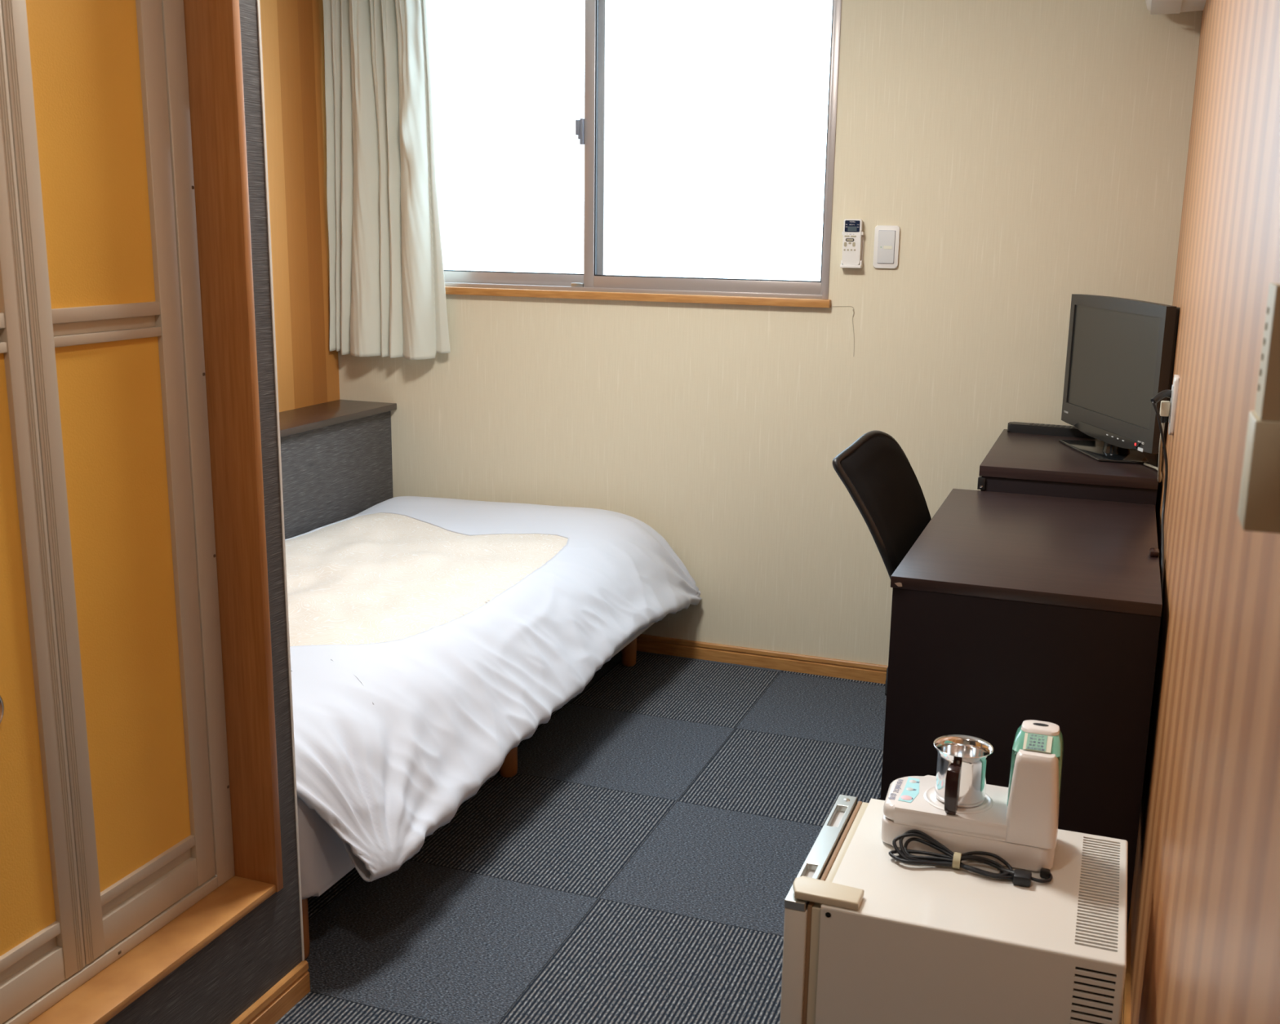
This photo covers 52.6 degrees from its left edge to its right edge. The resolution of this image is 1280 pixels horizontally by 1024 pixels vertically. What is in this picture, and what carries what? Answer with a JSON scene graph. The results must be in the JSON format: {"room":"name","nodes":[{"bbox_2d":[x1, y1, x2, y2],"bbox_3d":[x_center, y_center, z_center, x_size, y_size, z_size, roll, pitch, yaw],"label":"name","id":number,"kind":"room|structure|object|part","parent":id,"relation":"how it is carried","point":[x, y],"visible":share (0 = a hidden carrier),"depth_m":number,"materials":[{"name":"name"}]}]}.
{"room":"hotel room","nodes":[
{"label":"hotel room","id":0,"kind":"room"},
{"bbox_2d":[104,0,302,1023],"bbox_3d":[-1.686,-0.046,1.131,1.336,2.300,2.650,5,13,20],"label":"wall","id":1,"kind":"structure","parent":0,"point":[226,977],"depth_m":2.13,"materials":[{"name":"grey paper"}]},
{"bbox_2d":[0,0,283,1023],"bbox_3d":[-0.807,-0.162,1.717,0.127,1.824,0.795,5,13,20],"label":"door","id":2,"kind":"structure","parent":1,"relation":"in","point":[140,814],"depth_m":1.94,"materials":[{"name":"orange wood"}]},
{"bbox_3d":[-0.875,0.268,1.720,0.012,0.068,0.068,5,13,20],"label":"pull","id":3,"kind":"part","parent":2,"relation":"part of","materials":[{"name":"silver metal"}]},
{"bbox_3d":[-0.899,0.221,1.674,0.007,0.828,0.280,5,13,20],"label":"amber panel","id":4,"kind":"part","parent":2,"relation":"part of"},
{"bbox_3d":[-0.894,-0.124,1.595,0.025,1.723,0.364,5,13,20],"label":"stile frame","id":5,"kind":"part","parent":2,"relation":"part of","materials":[{"name":"beige metal"}]},
{"bbox_3d":[-0.773,-0.646,1.796,0.007,0.711,0.215,5,13,20],"label":"amber panel","id":6,"kind":"part","parent":2,"relation":"part of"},
{"bbox_3d":[-0.785,0.155,1.974,0.007,0.828,0.215,5,13,20],"label":"amber panel","id":7,"kind":"part","parent":2,"relation":"part of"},
{"bbox_3d":[-0.807,-0.162,1.717,0.127,1.824,0.795,5,13,20],"label":"casing","id":8,"kind":"part","parent":2,"relation":"part of","materials":[{"name":"orange wood"}]},
{"bbox_2d":[230,960,310,1023],"bbox_3d":[-1.071,1.107,1.145,0.012,0.060,2.650,5,13,20],"label":"baseboard","id":9,"kind":"structure","parent":1,"relation":"attached to","point":[293,987],"depth_m":2.28,"materials":[{"name":"orange wood"}]},
{"bbox_2d":[257,0,304,961],"bbox_3d":[-0.596,-0.279,2.110,0.002,2.240,0.005,5,13,20],"label":"trim","id":10,"kind":"structure","parent":1,"relation":"attached to","point":[258,1],"depth_m":2.15,"materials":[{"name":"white plastic"}]},
{"bbox_2d":[259,0,339,412],"bbox_3d":[-1.442,-0.567,3.492,0.100,2.300,2.050,5,13,20],"label":"wall","id":11,"kind":"structure","parent":0,"point":[292,31],"depth_m":4.18,"materials":[{"name":"orange wood"}]},
{"bbox_2d":[280,411,393,539],"bbox_3d":[-1.312,0.205,3.609,0.202,0.745,2.050,5,13,20],"label":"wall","id":12,"kind":"structure","parent":0,"point":[333,473],"depth_m":4.15,"materials":[{"name":"grey fabric"}]},
{"bbox_2d":[279,400,396,437],"bbox_3d":[-1.295,-0.168,3.522,0.227,0.021,2.050,5,13,20],"label":"trim","id":13,"kind":"structure","parent":12,"relation":"on","point":[305,419],"depth_m":4.17,"materials":[{"name":"brown wood"}]},
{"bbox_2d":[274,650,886,1023],"bbox_3d":[-0.637,0.989,2.074,2.847,0.100,4.900,5,13,20],"label":"floor","id":14,"kind":"structure","parent":0,"point":[640,860],"depth_m":2.81,"materials":[{"name":"carpet"}]},
{"bbox_2d":[297,622,654,960],"bbox_3d":[-0.736,0.448,3.451,1.002,0.355,1.992,5,13,20],"label":"bed","id":15,"kind":"object","parent":14,"relation":"on","point":[324,859],"visible":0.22,"depth_m":2.43,"materials":[{"name":"white"}]},
{"bbox_3d":[-0.653,0.781,2.455,0.049,0.140,0.049,5,13,20],"label":"leg","id":16,"kind":"part","parent":15,"relation":"part of","materials":[{"name":"brown wood"}]},
{"bbox_2d":[284,496,702,882],"bbox_3d":[-0.671,0.302,3.389,1.152,0.305,2.012,5,13,20],"label":"duvet","id":17,"kind":"object","parent":15,"relation":"on","point":[431,638],"visible":0.77,"depth_m":3.08,"materials":[{"name":"white fabric"}]},
{"bbox_2d":[284,512,568,646],"bbox_3d":[-0.743,0.162,3.444,0.908,0.052,1.360,5,13,20],"label":"quilt","id":18,"kind":"object","parent":17,"relation":"on","point":[362,579],"depth_m":3.40,"materials":[{"name":"beige fabric"}]},
{"bbox_3d":[-0.336,0.601,3.287,0.049,0.140,0.049,5,13,20],"label":"leg","id":19,"kind":"part","parent":15,"relation":"part of","materials":[{"name":"brown wood"}]},
{"bbox_3d":[-0.035,0.419,4.123,0.049,0.140,0.049,5,13,20],"label":"leg","id":20,"kind":"part","parent":15,"relation":"part of","materials":[{"name":"brown wood"}]},
{"bbox_2d":[832,430,931,799],"bbox_3d":[0.749,0.295,2.889,0.595,0.939,0.483,5,13,20],"label":"office chair","id":21,"kind":"object","parent":14,"relation":"on","point":[875,471],"visible":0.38,"depth_m":2.78,"materials":[{"name":"black fabric"}]},
{"bbox_3d":[0.577,0.063,2.894,0.228,0.494,0.438,5,13,20],"label":"frame","id":22,"kind":"part","parent":21,"relation":"part of","materials":[{"name":"black plastic"}]},
{"bbox_3d":[0.577,0.071,2.896,0.224,0.498,0.421,5,13,20],"label":"backrest","id":23,"kind":"part","parent":21,"relation":"part of","materials":[{"name":"black fabric"}]},
{"bbox_3d":[0.780,0.366,2.872,0.425,0.060,0.430,5,13,20],"label":"seat","id":24,"kind":"part","parent":21,"relation":"part of","materials":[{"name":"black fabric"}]},
{"bbox_2d":[779,795,1128,1023],"bbox_3d":[0.462,0.738,1.907,0.438,0.492,0.366,5,13,20],"label":"mini fridge","id":25,"kind":"object","parent":14,"relation":"on","point":[871,937],"visible":0.98,"depth_m":1.74,"materials":[{"name":"white metal"}]},
{"bbox_3d":[0.272,0.719,1.976,0.031,0.436,0.362,5,13,20],"label":"door","id":26,"kind":"part","parent":25,"relation":"part of","materials":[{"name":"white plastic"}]},
{"bbox_3d":[0.274,0.500,1.927,0.030,0.012,0.362,5,13,20],"label":"handle trim","id":27,"kind":"part","parent":25,"relation":"part of","materials":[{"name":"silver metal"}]},
{"bbox_2d":[888,829,1053,887],"bbox_3d":[0.470,0.493,1.845,0.227,0.038,0.055,5,13,20],"label":"power cord","id":28,"kind":"object","parent":25,"relation":"on","point":[1020,877],"visible":1,"depth_m":1.85,"materials":[{"name":"black rubber"}]},
{"bbox_2d":[880,720,1063,871],"bbox_3d":[0.492,0.398,1.917,0.251,0.194,0.137,5,13,20],"label":"coffee maker","id":29,"kind":"object","parent":25,"relation":"on","point":[1017,823],"visible":1,"depth_m":1.86,"materials":[{"name":"white plastic"}]},
{"bbox_3d":[0.473,0.427,1.927,0.100,0.003,0.100,3,13,9],"label":"warming plate","id":30,"kind":"part","parent":29,"relation":"part of","materials":[{"name":"white plastic"}]},
{"bbox_2d":[933,734,993,815],"bbox_3d":[0.472,0.388,1.906,0.086,0.084,0.111,5,13,20],"label":"steel cup","id":31,"kind":"object","parent":29,"relation":"on","point":[961,778],"visible":1,"depth_m":1.89,"materials":[{"name":"silver metal"}]},
{"bbox_3d":[0.454,0.401,1.874,0.018,0.072,0.032,7,14,25],"label":"handle","id":32,"kind":"part","parent":31,"relation":"part of","materials":[{"name":"black plastic"}]},
{"bbox_2d":[880,813,1055,871],"bbox_3d":[0.491,0.471,1.934,0.249,0.036,0.136,5,13,20],"label":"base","id":33,"kind":"object","parent":29,"relation":"attached to","point":[1022,852],"depth_m":1.86,"materials":[{"name":"white plastic"}]},
{"bbox_3d":[0.575,0.379,1.883,0.073,0.127,0.098,5,13,20],"label":"water tank","id":34,"kind":"part","parent":29,"relation":"part of","materials":[{"name":"teal"}]},
{"bbox_2d":[1025,733,1047,751],"bbox_3d":[0.565,0.328,1.843,0.027,0.012,0.031,5,13,20],"label":"print","id":35,"kind":"object","parent":29,"relation":"on","point":[1034,742],"depth_m":1.84,"materials":[{"name":"green paper"}]},
{"bbox_3d":[0.581,0.312,1.879,0.053,0.006,0.045,5,13,20],"label":"tank lid","id":36,"kind":"part","parent":29,"relation":"part of","materials":[{"name":"white plastic"}]},
{"bbox_2d":[880,488,1162,939],"bbox_3d":[0.821,0.412,2.764,0.461,0.767,0.879,5,13,20],"label":"desk","id":37,"kind":"object","parent":14,"relation":"on","point":[1009,610],"visible":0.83,"depth_m":2.34,"materials":[{"name":"brown laminate"}]},
{"bbox_2d":[977,429,1158,509],"bbox_3d":[1.114,0.241,3.441,0.405,0.816,0.634,5,13,20],"label":"tv cabinet","id":38,"kind":"object","parent":14,"relation":"on","point":[1024,464],"visible":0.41,"depth_m":3.11,"materials":[{"name":"brown laminate"}]},
{"bbox_2d":[1007,422,1093,439],"bbox_3d":[1.152,-0.230,3.625,0.236,0.026,0.048,7,14,25],"label":"tv remote","id":39,"kind":"object","parent":38,"relation":"on","point":[1013,427],"visible":0.81,"depth_m":3.61,"materials":[{"name":"black plastic"}]},
{"bbox_3d":[1.012,0.314,3.167,0.398,0.790,0.020,5,13,20],"label":"panel","id":40,"kind":"part","parent":38,"relation":"part of","materials":[{"name":"black wood"}]},
{"bbox_2d":[1058,293,1180,464],"bbox_3d":[1.212,-0.339,3.266,0.166,0.395,0.531,0,13,-5],"label":"television","id":41,"kind":"object","parent":38,"relation":"on","point":[1121,352],"visible":0.98,"depth_m":3.22,"materials":[{"name":"grey plastic"}]},
{"bbox_2d":[337,0,1202,666],"bbox_3d":[0.220,-0.658,4.010,2.847,2.300,0.102,5,13,20],"label":"wall","id":42,"kind":"structure","parent":0,"point":[1026,157],"depth_m":3.81,"materials":[{"name":"beige paint"}]},
{"bbox_2d":[322,0,450,359],"bbox_3d":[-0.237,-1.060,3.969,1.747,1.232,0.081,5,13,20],"label":"curtain","id":43,"kind":"object","parent":42,"relation":"hanging from","point":[388,291],"visible":1,"depth_m":4.20,"materials":[{"name":"white fabric"}]},
{"bbox_2d":[426,0,841,308],"bbox_3d":[-0.158,-1.160,4.029,1.584,0.979,0.112,5,13,20],"label":"window","id":44,"kind":"structure","parent":42,"relation":"in","point":[591,131],"depth_m":4.00,"materials":[{"name":"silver metal"}]},
{"bbox_3d":[-0.481,-1.204,4.168,0.799,0.923,0.022,5,13,20],"label":"sliding sash","id":45,"kind":"part","parent":44,"relation":"part of","materials":[{"name":"brown metal"}]},
{"bbox_3d":[-0.178,-0.686,4.097,1.584,0.024,0.034,5,13,20],"label":"sill","id":46,"kind":"part","parent":44,"relation":"part of","materials":[{"name":"orange wood"}]},
{"bbox_3d":[0.193,-1.132,3.887,0.772,0.923,0.022,5,13,20],"label":"sliding sash","id":47,"kind":"part","parent":44,"relation":"part of","materials":[{"name":"brown metal"}]},
{"bbox_2d":[636,634,888,684],"bbox_3d":[0.282,0.457,4.168,2.440,0.056,0.012,5,13,20],"label":"baseboard","id":48,"kind":"structure","parent":42,"relation":"attached to","point":[839,668],"depth_m":4.12,"materials":[{"name":"orange wood"}]},
{"bbox_2d":[840,219,864,268],"bbox_3d":[0.617,-0.780,3.761,0.061,0.138,0.030,5,13,20],"label":"remote","id":49,"kind":"object","parent":42,"relation":"attached to","point":[853,234],"visible":1,"depth_m":3.75,"materials":[{"name":"white plastic"}]},
{"bbox_2d":[872,225,900,268],"bbox_3d":[0.711,-0.765,3.739,0.071,0.120,0.012,5,13,20],"label":"light switch","id":50,"kind":"object","parent":42,"relation":"attached to","point":[886,238],"visible":1,"depth_m":3.73,"materials":[{"name":"white plastic"}]},
{"bbox_2d":[1130,0,1279,1023],"bbox_3d":[0.667,-0.060,1.348,0.100,2.300,4.700,5,13,20],"label":"wall","id":51,"kind":"structure","parent":0,"point":[1205,921],"depth_m":1.40,"materials":[{"name":"brown wood"}]},
{"bbox_2d":[1120,900,1131,1023],"bbox_3d":[0.596,1.031,1.604,0.012,0.056,4.687,5,13,20],"label":"baseboard","id":52,"kind":"structure","parent":51,"relation":"attached to","point":[1126,1009],"depth_m":2.31,"materials":[{"name":"orange wood"}]},
{"bbox_2d":[1168,374,1179,435],"bbox_3d":[1.113,-0.224,2.704,0.012,0.120,0.070,5,13,20],"label":"wall outlet","id":53,"kind":"object","parent":51,"relation":"attached to","point":[1175,388],"visible":1,"depth_m":2.67,"materials":[{"name":"white plastic"}]},
{"bbox_2d":[1143,400,1170,482],"bbox_3d":[1.173,-0.171,2.925,0.034,0.211,0.458,5,13,18],"label":"plug","id":54,"kind":"object","parent":53,"relation":"attached to","point":[1165,406],"visible":0.94,"depth_m":2.72,"materials":[{"name":"beige plastic"}]},
{"bbox_2d":[1150,389,1171,668],"bbox_3d":[1.007,0.013,2.534,0.048,0.456,0.485,5,13,20],"label":"power cord","id":55,"kind":"object","parent":53,"relation":"attached to","point":[1165,393],"visible":0.91,"depth_m":2.68,"materials":[{"name":"black plastic"}]},
{"bbox_2d":[1145,0,1206,14],"bbox_3d":[1.228,-1.336,2.933,0.150,0.291,0.790,5,13,20],"label":"air conditioner","id":56,"kind":"object","parent":51,"relation":"attached to","point":[1154,6],"visible":1,"depth_m":3.20,"materials":[{"name":"white plastic"}]},
{"bbox_2d":[1237,283,1279,533],"bbox_3d":[0.402,-0.065,0.810,0.033,0.152,0.048,5,13,20],"label":"wall box","id":57,"kind":"object","parent":51,"relation":"attached to","point":[1259,502],"visible":1,"depth_m":0.80,"materials":[{"name":"beige plastic"}]}
]}

